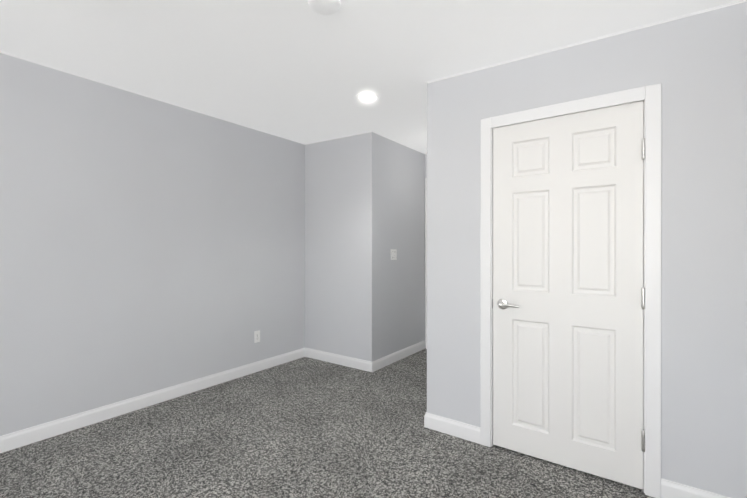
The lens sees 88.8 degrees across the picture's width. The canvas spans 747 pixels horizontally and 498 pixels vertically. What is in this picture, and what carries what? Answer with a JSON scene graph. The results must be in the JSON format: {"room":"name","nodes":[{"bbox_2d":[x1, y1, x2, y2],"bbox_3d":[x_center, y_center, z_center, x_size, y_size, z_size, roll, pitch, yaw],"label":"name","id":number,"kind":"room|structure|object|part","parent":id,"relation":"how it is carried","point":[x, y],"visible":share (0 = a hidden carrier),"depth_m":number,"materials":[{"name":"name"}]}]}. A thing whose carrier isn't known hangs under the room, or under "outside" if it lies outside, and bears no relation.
{"room":"empty bedroom","nodes":[
{"label":"empty bedroom","id":0,"kind":"room"},
{"bbox_2d":[0,53,304,435],"bbox_3d":[-2.070,-0.080,2.664,0.115,2.620,6.730,0,0,36],"label":"wall","id":1,"kind":"structure","parent":0,"point":[148,245],"depth_m":2.88,"materials":[{"name":"grey paint"}]},
{"bbox_2d":[0,348,303,452],"bbox_3d":[-2.345,1.181,2.174,0.013,0.100,5.380,0,0,36],"label":"baseboard","id":2,"kind":"structure","parent":1,"relation":"attached to","point":[43,431],"depth_m":2.87,"materials":[{"name":"white paint"}]},
{"bbox_2d":[254,330,259,342],"bbox_3d":[-1.166,0.878,3.822,0.008,0.115,0.070,0,0,36],"label":"outlet","id":3,"kind":"object","parent":1,"relation":"attached to","point":[256,333],"visible":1,"depth_m":3.81,"materials":[{"name":"white plastic"}]},
{"bbox_2d":[0,348,653,497],"bbox_3d":[-0.553,1.283,1.578,3.850,0.100,6.730,0,0,36],"label":"floor","id":4,"kind":"structure","parent":0,"point":[305,427],"depth_m":2.30,"materials":[{"name":"carpet"}]},
{"bbox_2d":[305,132,424,361],"bbox_3d":[-0.040,-0.083,4.588,0.943,2.620,1.235,0,0,36],"label":"wall block","id":5,"kind":"object","parent":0,"point":[364,216],"visible":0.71,"depth_m":4.10,"materials":[{"name":"grey paint"}]},
{"bbox_2d":[304,348,367,370],"bbox_3d":[-0.396,1.178,4.079,0.900,0.100,0.013,0,0,36],"label":"baseboard","id":6,"kind":"structure","parent":5,"relation":"attached to","point":[351,362],"depth_m":4.07,"materials":[{"name":"white paint"}]},
{"bbox_2d":[391,249,396,259],"bbox_3d":[0.220,0.061,4.135,0.007,0.115,0.116,0,0,36],"label":"light switch","id":7,"kind":"object","parent":5,"relation":"attached to","point":[394,250],"visible":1,"depth_m":4.14,"materials":[{"name":"white plastic"}]},
{"bbox_2d":[368,340,424,371],"bbox_3d":[0.307,1.177,4.253,0.013,0.100,1.116,0,0,36],"label":"baseboard","id":8,"kind":"structure","parent":5,"relation":"attached to","point":[382,362],"depth_m":4.15,"materials":[{"name":"white paint"}]},
{"bbox_2d":[0,0,740,153],"bbox_3d":[-0.553,-1.274,1.573,3.850,0.327,6.730,0,0,36],"label":"ceiling","id":9,"kind":"structure","parent":0,"point":[301,71],"depth_m":2.18,"materials":[{"name":"white paint"}]},
{"bbox_2d":[308,0,340,14],"bbox_3d":[-0.229,-1.140,1.785,0.152,0.020,0.152,0,0,36],"label":"ceiling detector","id":10,"kind":"object","parent":9,"relation":"attached to","point":[326,7],"visible":1,"depth_m":1.78,"materials":[{"name":"white plastic"}]},
{"bbox_2d":[355,92,379,101],"bbox_3d":[-0.043,-1.162,2.919,0.190,0.006,0.190,0,0,36],"label":"recessed light","id":11,"kind":"object","parent":9,"relation":"in","point":[375,94],"depth_m":2.92,"materials":[{"name":"white plastic"}]},
{"bbox_3d":[-0.043,-1.164,2.919,0.132,0.003,0.132,0,0,36],"label":"recessed ceiling light lens","id":12,"kind":"part","parent":11,"relation":"part of","materials":[{"name":"white plastic"}]},
{"bbox_2d":[0,0,746,153],"bbox_3d":[-0.553,-1.153,1.574,3.620,0.099,6.500,0,0,36],"label":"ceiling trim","id":13,"kind":"structure","parent":9,"relation":"attached to","point":[683,16],"depth_m":2.38,"materials":[{"name":"white paint"}]},
{"bbox_2d":[425,154,426,177],"bbox_3d":[1.758,-0.082,3.989,2.677,2.620,0.115,0,0,36],"label":"wall","id":14,"kind":"structure","parent":0,"point":[425,165],"depth_m":4.71,"materials":[{"name":"grey paint"}]},
{"bbox_2d":[425,178,426,348],"bbox_3d":[0.999,0.175,4.453,0.890,2.103,0.016,0,0,36],"label":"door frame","id":15,"kind":"structure","parent":14,"relation":"attached to","point":[426,263],"depth_m":4.69,"materials":[{"name":"white paint"}]},
{"bbox_2d":[427,2,746,497],"bbox_3d":[1.085,-0.079,2.195,1.680,2.620,0.115,0,0,36],"label":"wall","id":16,"kind":"structure","parent":0,"point":[695,66],"depth_m":1.85,"materials":[{"name":"grey paint"}]},
{"bbox_2d":[424,412,427,427],"bbox_3d":[0.896,1.179,3.393,0.020,0.100,1.863,0,0,36],"label":"baseboard","id":17,"kind":"structure","parent":16,"relation":"attached to","point":[426,415],"depth_m":2.63,"materials":[{"name":"white paint"}]},
{"bbox_2d":[428,413,479,443],"bbox_3d":[0.526,1.181,2.520,0.375,0.100,0.013,0,0,36],"label":"baseboard","id":18,"kind":"structure","parent":16,"relation":"attached to","point":[455,428],"depth_m":2.51,"materials":[{"name":"white paint"}]},
{"bbox_2d":[493,101,642,488],"bbox_3d":[1.047,0.234,2.141,0.763,1.967,0.095,0,0,36],"label":"closet door","id":19,"kind":"structure","parent":16,"relation":"in","point":[567,287],"depth_m":2.12,"materials":[{"name":"white paint"}]},
{"bbox_3d":[0.807,0.337,2.292,0.138,0.065,0.060,0,0,36],"label":"handle","id":20,"kind":"part","parent":19,"relation":"part of","materials":[{"name":"silver metal"}]},
{"bbox_2d":[641,138,644,451],"bbox_3d":[1.360,0.232,1.921,0.017,1.578,0.017,0,0,36],"label":"closet door hinges","id":21,"kind":"object","parent":19,"relation":"attached to","point":[643,307],"visible":1,"depth_m":1.92,"materials":[{"name":"silver metal"}]},
{"bbox_2d":[480,84,661,497],"bbox_3d":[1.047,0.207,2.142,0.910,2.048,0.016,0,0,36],"label":"door frame","id":22,"kind":"structure","parent":16,"relation":"attached to","point":[651,95],"depth_m":1.91,"materials":[{"name":"white paint"}]},
{"bbox_2d":[661,478,730,497],"bbox_3d":[1.566,1.182,1.775,0.365,0.100,0.013,0,0,36],"label":"baseboard","id":23,"kind":"structure","parent":16,"relation":"attached to","point":[669,489],"depth_m":1.83,"materials":[{"name":"white paint"}]}
]}

